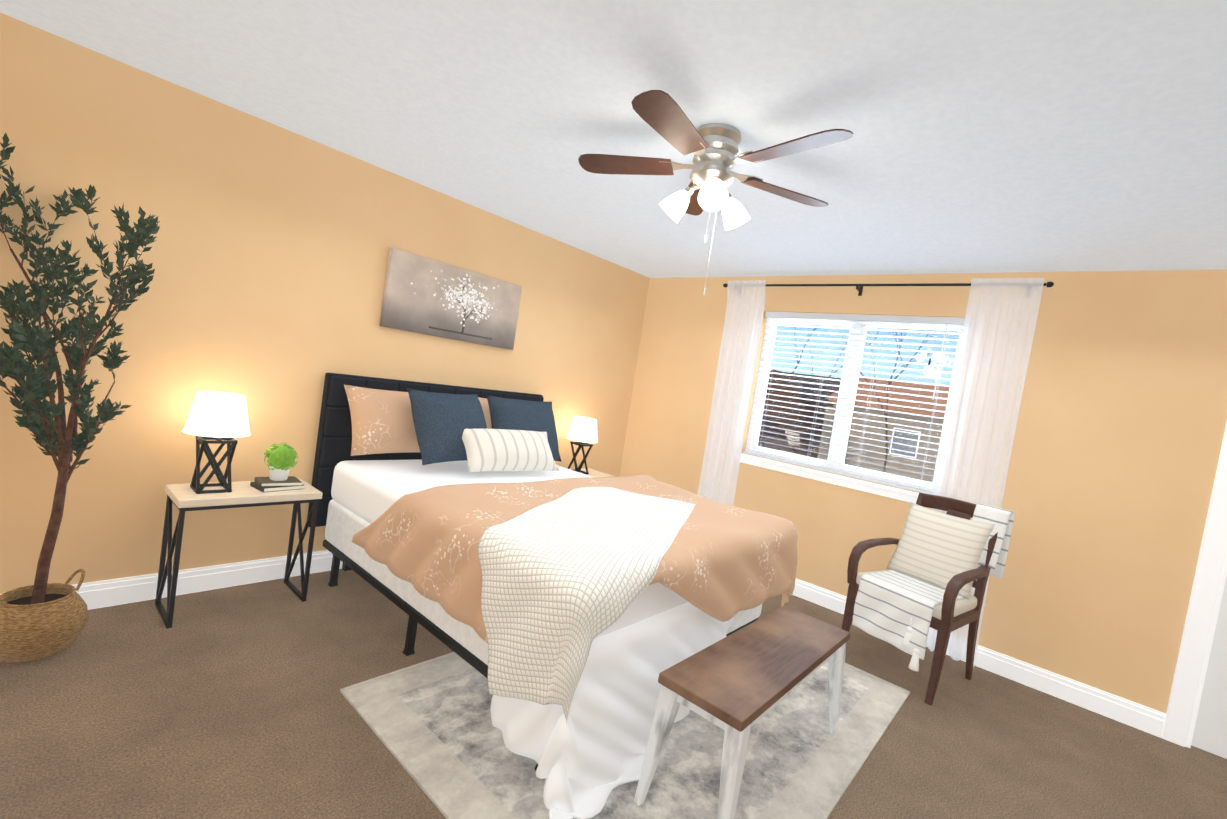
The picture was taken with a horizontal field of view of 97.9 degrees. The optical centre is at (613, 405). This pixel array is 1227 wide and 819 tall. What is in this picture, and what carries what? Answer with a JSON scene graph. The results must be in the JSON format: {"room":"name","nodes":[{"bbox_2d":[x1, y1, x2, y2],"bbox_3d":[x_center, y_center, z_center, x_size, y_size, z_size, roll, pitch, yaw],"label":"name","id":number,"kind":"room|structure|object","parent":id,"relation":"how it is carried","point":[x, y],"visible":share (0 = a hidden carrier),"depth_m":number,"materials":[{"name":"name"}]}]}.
{"room":"bedroom","nodes":[
{"label":"bedroom","id":0,"kind":"room"},
{"bbox_2d":[0,13,649,593],"bbox_3d":[-1.236,-0.175,3.710,0.160,2.440,4.462,11,4,41],"label":"wall","id":1,"kind":"structure","parent":0,"point":[268,251],"depth_m":2.69,"materials":[{"name":"paint"}]},
{"bbox_2d":[0,550,342,609],"bbox_3d":[-1.344,0.979,3.707,0.016,0.128,4.142,11,4,41],"label":"baseboard","id":2,"kind":"structure","parent":1,"relation":"attached to","point":[109,593],"depth_m":2.77,"materials":[{"name":"white wood"}]},
{"bbox_2d":[380,248,521,349],"bbox_3d":[-1.057,-0.691,3.634,0.042,0.480,1.010,11,4,41],"label":"canvas art","id":3,"kind":"object","parent":1,"relation":"attached to","point":[424,295],"visible":1,"depth_m":3.55,"materials":[{"name":"grey fabric"}]},
{"bbox_2d":[0,569,1226,818],"bbox_3d":[0.719,1.504,1.895,5.920,0.120,4.462,11,4,41],"label":"floor","id":4,"kind":"structure","parent":0,"point":[226,703],"depth_m":2.14,"materials":[{"name":"carpet"}]},
{"bbox_2d":[0,568,88,662],"bbox_3d":[-2.279,0.824,2.107,0.304,0.297,0.304,11,4,41],"label":"basket","id":5,"kind":"object","parent":4,"relation":"on","point":[41,619],"depth_m":2.06,"materials":[{"name":"wicker"}]},
{"bbox_2d":[0,133,159,662],"bbox_3d":[-2.190,-0.018,2.111,0.521,1.988,0.475,11,4,41],"label":"tree","id":6,"kind":"object","parent":4,"relation":"on","point":[41,617],"visible":1,"depth_m":2.09,"materials":[{"name":"green plant"}]},
{"bbox_2d":[155,392,322,628],"bbox_3d":[-1.853,0.479,2.695,0.310,1.058,0.600,11,4,41],"label":"nightstand","id":7,"kind":"object","parent":4,"relation":"on","point":[221,418],"visible":1,"depth_m":2.56,"materials":[{"name":"beige wood"}]},
{"bbox_2d":[182,392,250,494],"bbox_3d":[-1.914,0.177,2.574,0.264,0.468,0.264,11,4,41],"label":"lamp","id":8,"kind":"object","parent":7,"relation":"on","point":[214,417],"depth_m":2.52,"materials":[{"name":"white fabric"}]},
{"bbox_2d":[250,476,305,492],"bbox_3d":[-1.746,0.405,2.783,0.169,0.042,0.220,11,4,41],"label":"books","id":9,"kind":"object","parent":7,"relation":"on","point":[288,484],"depth_m":2.74,"materials":[{"name":"grey paper"}]},
{"bbox_2d":[263,442,298,480],"bbox_3d":[-1.729,0.287,2.778,0.157,0.193,0.155,11,4,41],"label":"plant","id":10,"kind":"object","parent":9,"relation":"on","point":[280,460],"depth_m":2.74,"materials":[{"name":"green plant"}]},
{"bbox_2d":[307,373,797,818],"bbox_3d":[-0.368,0.618,2.964,2.309,1.205,1.810,11,4,41],"label":"bed","id":11,"kind":"object","parent":4,"relation":"on","point":[569,615],"visible":0.96,"depth_m":2.21,"materials":[{"name":"white fabric"}]},
{"bbox_2d":[351,474,797,686],"bbox_3d":[-0.103,0.701,2.747,1.530,0.526,1.786,11,4,41],"label":"comforter","id":12,"kind":"object","parent":11,"relation":"on","point":[599,581],"depth_m":2.11,"materials":[{"name":"fabric"}]},
{"bbox_2d":[478,481,695,724],"bbox_3d":[-0.079,0.730,2.421,1.084,0.499,1.375,11,4,41],"label":"throw","id":13,"kind":"object","parent":11,"relation":"on","point":[587,589],"depth_m":1.87,"materials":[{"name":"white fabric"}]},
{"bbox_2d":[567,417,614,476],"bbox_3d":[-0.307,0.628,4.498,0.310,1.058,0.600,11,4,41],"label":"nightstand","id":14,"kind":"object","parent":4,"relation":"on","point":[582,431],"visible":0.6,"depth_m":4.42,"materials":[{"name":"black metal"}]},
{"bbox_2d":[567,417,597,475],"bbox_3d":[-0.270,0.336,4.491,0.264,0.468,0.264,11,4,41],"label":"lamp","id":15,"kind":"object","parent":14,"relation":"on","point":[583,430],"depth_m":4.42,"materials":[{"name":"white fabric"}]},
{"bbox_2d":[340,652,909,818],"bbox_3d":[0.236,1.336,2.496,1.610,0.012,2.280,11,4,41],"label":"rug","id":16,"kind":"object","parent":4,"relation":"on","point":[435,731],"visible":0.5,"depth_m":2.05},
{"bbox_2d":[634,606,849,818],"bbox_3d":[0.562,1.167,2.072,0.335,0.457,1.041,11,4,41],"label":"bench","id":17,"kind":"object","parent":16,"relation":"on","point":[736,686],"visible":1,"depth_m":1.82,"materials":[{"name":"wood"},{"name":"white painted wood"}]},
{"bbox_2d":[842,492,1014,704],"bbox_3d":[1.802,1.040,3.114,0.714,1.015,0.587,7,3,-34],"label":"armchair","id":18,"kind":"object","parent":4,"relation":"on","point":[939,564],"visible":1,"depth_m":3.04,"materials":[{"name":"white fabric"}]},
{"bbox_2d":[855,569,977,620],"bbox_3d":[1.763,1.075,3.093,0.470,0.075,0.516,7,3,-34],"label":"cushion","id":19,"kind":"object","parent":18,"relation":"on","point":[966,607],"depth_m":2.99,"materials":[{"name":"fabric"}]},
{"bbox_2d":[852,503,1014,660],"bbox_3d":[1.844,0.937,3.082,0.700,0.797,0.459,7,3,-34],"label":"throw","id":20,"kind":"object","parent":18,"relation":"on","point":[935,551],"depth_m":3.03,"materials":[{"name":"white fabric"}]},
{"bbox_2d":[886,501,995,600],"bbox_3d":[1.922,0.841,3.164,0.208,0.423,0.470,7,3,-34],"label":"pillow","id":21,"kind":"object","parent":18,"relation":"on","point":[933,547],"depth_m":3.09,"materials":[{"name":"beige fabric"}]},
{"bbox_2d":[0,0,1226,277],"bbox_3d":[1.103,-1.024,1.775,5.920,0.120,4.462,11,4,41],"label":"ceiling","id":22,"kind":"structure","parent":0,"point":[998,136],"depth_m":1.98,"materials":[{"name":"paint"}]},
{"bbox_2d":[578,90,852,295],"bbox_3d":[0.369,-0.767,2.113,1.082,0.640,1.077,11,4,41],"label":"fan","id":23,"kind":"object","parent":22,"relation":"hanging from","point":[714,150],"visible":1,"depth_m":2.06,"materials":[{"name":"brown wood"}]},
{"bbox_2d":[619,269,1226,713],"bbox_3d":[2.308,0.375,3.465,5.600,2.440,0.160,11,4,41],"label":"wall","id":24,"kind":"structure","parent":0,"point":[1117,441],"depth_m":3.08,"materials":[{"name":"paint"}]},
{"bbox_2d":[740,318,963,503],"bbox_3d":[1.715,-0.048,3.975,1.520,1.260,0.170,11,4,41],"label":"window","id":25,"kind":"structure","parent":24,"relation":"in","point":[871,487],"depth_m":3.98,"materials":[{"name":"white plastic"}]},
{"bbox_2d":[743,311,964,494],"bbox_3d":[1.704,-0.088,3.954,1.426,1.179,0.067,11,4,41],"label":"window blinds","id":26,"kind":"object","parent":25,"relation":"attached to","point":[945,322],"visible":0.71,"depth_m":3.87,"materials":[{"name":"white plastic"}]},
{"bbox_2d":[723,281,1053,295],"bbox_3d":[1.770,-0.844,3.854,2.196,0.080,0.103,11,4,41],"label":"curtain rod","id":27,"kind":"object","parent":24,"relation":"attached to","point":[1047,284],"visible":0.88,"depth_m":3.74,"materials":[{"name":"black metal"}]},
{"bbox_2d":[697,280,765,505],"bbox_3d":[0.930,0.140,4.448,0.360,2.360,0.075,11,4,41],"label":"curtain","id":28,"kind":"object","parent":27,"relation":"hanging from","point":[733,384],"visible":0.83,"depth_m":4.42,"materials":[{"name":"white fabric"}]},
{"bbox_2d":[926,278,1044,666],"bbox_3d":[2.228,0.390,3.315,0.380,2.360,0.073,11,4,41],"label":"curtain","id":29,"kind":"object","parent":27,"relation":"hanging from","point":[1000,321],"visible":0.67,"depth_m":3.29,"materials":[{"name":"white fabric"}]},
{"bbox_2d":[792,578,1165,737],"bbox_3d":[2.077,1.511,3.453,5.600,0.128,0.016,11,4,41],"label":"baseboard","id":30,"kind":"structure","parent":24,"relation":"attached to","point":[1124,711],"depth_m":3.06,"materials":[{"name":"white wood"}]},
{"bbox_2d":[1162,421,1226,758],"bbox_3d":[3.441,0.730,2.453,1.020,2.175,0.178,11,4,41],"label":"door frame","id":31,"kind":"structure","parent":24,"relation":"attached to","point":[1196,714],"depth_m":2.71,"materials":[{"name":"white wood"}]},
{"label":"outside","id":32,"kind":"structure","parent":0,"visible":0},
{"bbox_3d":[17.321,5.672,29.974,85.000,0.200,59.500,11,4,41],"label":"ground","id":33,"kind":"structure","parent":32,"visible":0},
{"bbox_2d":[757,369,833,457],"bbox_3d":[7.585,1.405,24.486,3.200,5.820,3.500,11,4,41],"label":"shed","id":34,"kind":"object","parent":33,"relation":"on","point":[813,449],"depth_m":23.13,"materials":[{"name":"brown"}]},
{"bbox_2d":[785,372,840,458],"bbox_3d":[15.638,0.963,44.673,10.500,7.220,9.500,11,4,41],"label":"house","id":35,"kind":"structure","parent":33,"relation":"on","point":[827,387],"depth_m":41.14,"materials":[{"name":"grey"}]},
{"bbox_2d":[766,324,938,471],"bbox_3d":[7.302,-2.966,22.425,12.620,14.584,12.179,11,4,41],"label":"trees","id":36,"kind":"object","parent":33,"relation":"on","point":[901,340],"depth_m":22.49,"materials":[{"name":"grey plant"}]},
{"bbox_2d":[820,377,949,482],"bbox_3d":[17.204,2.438,26.052,11.500,6.520,8.500,11,4,41],"label":"house","id":37,"kind":"structure","parent":33,"relation":"on","point":[903,467],"depth_m":24.93,"materials":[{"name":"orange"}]}
]}

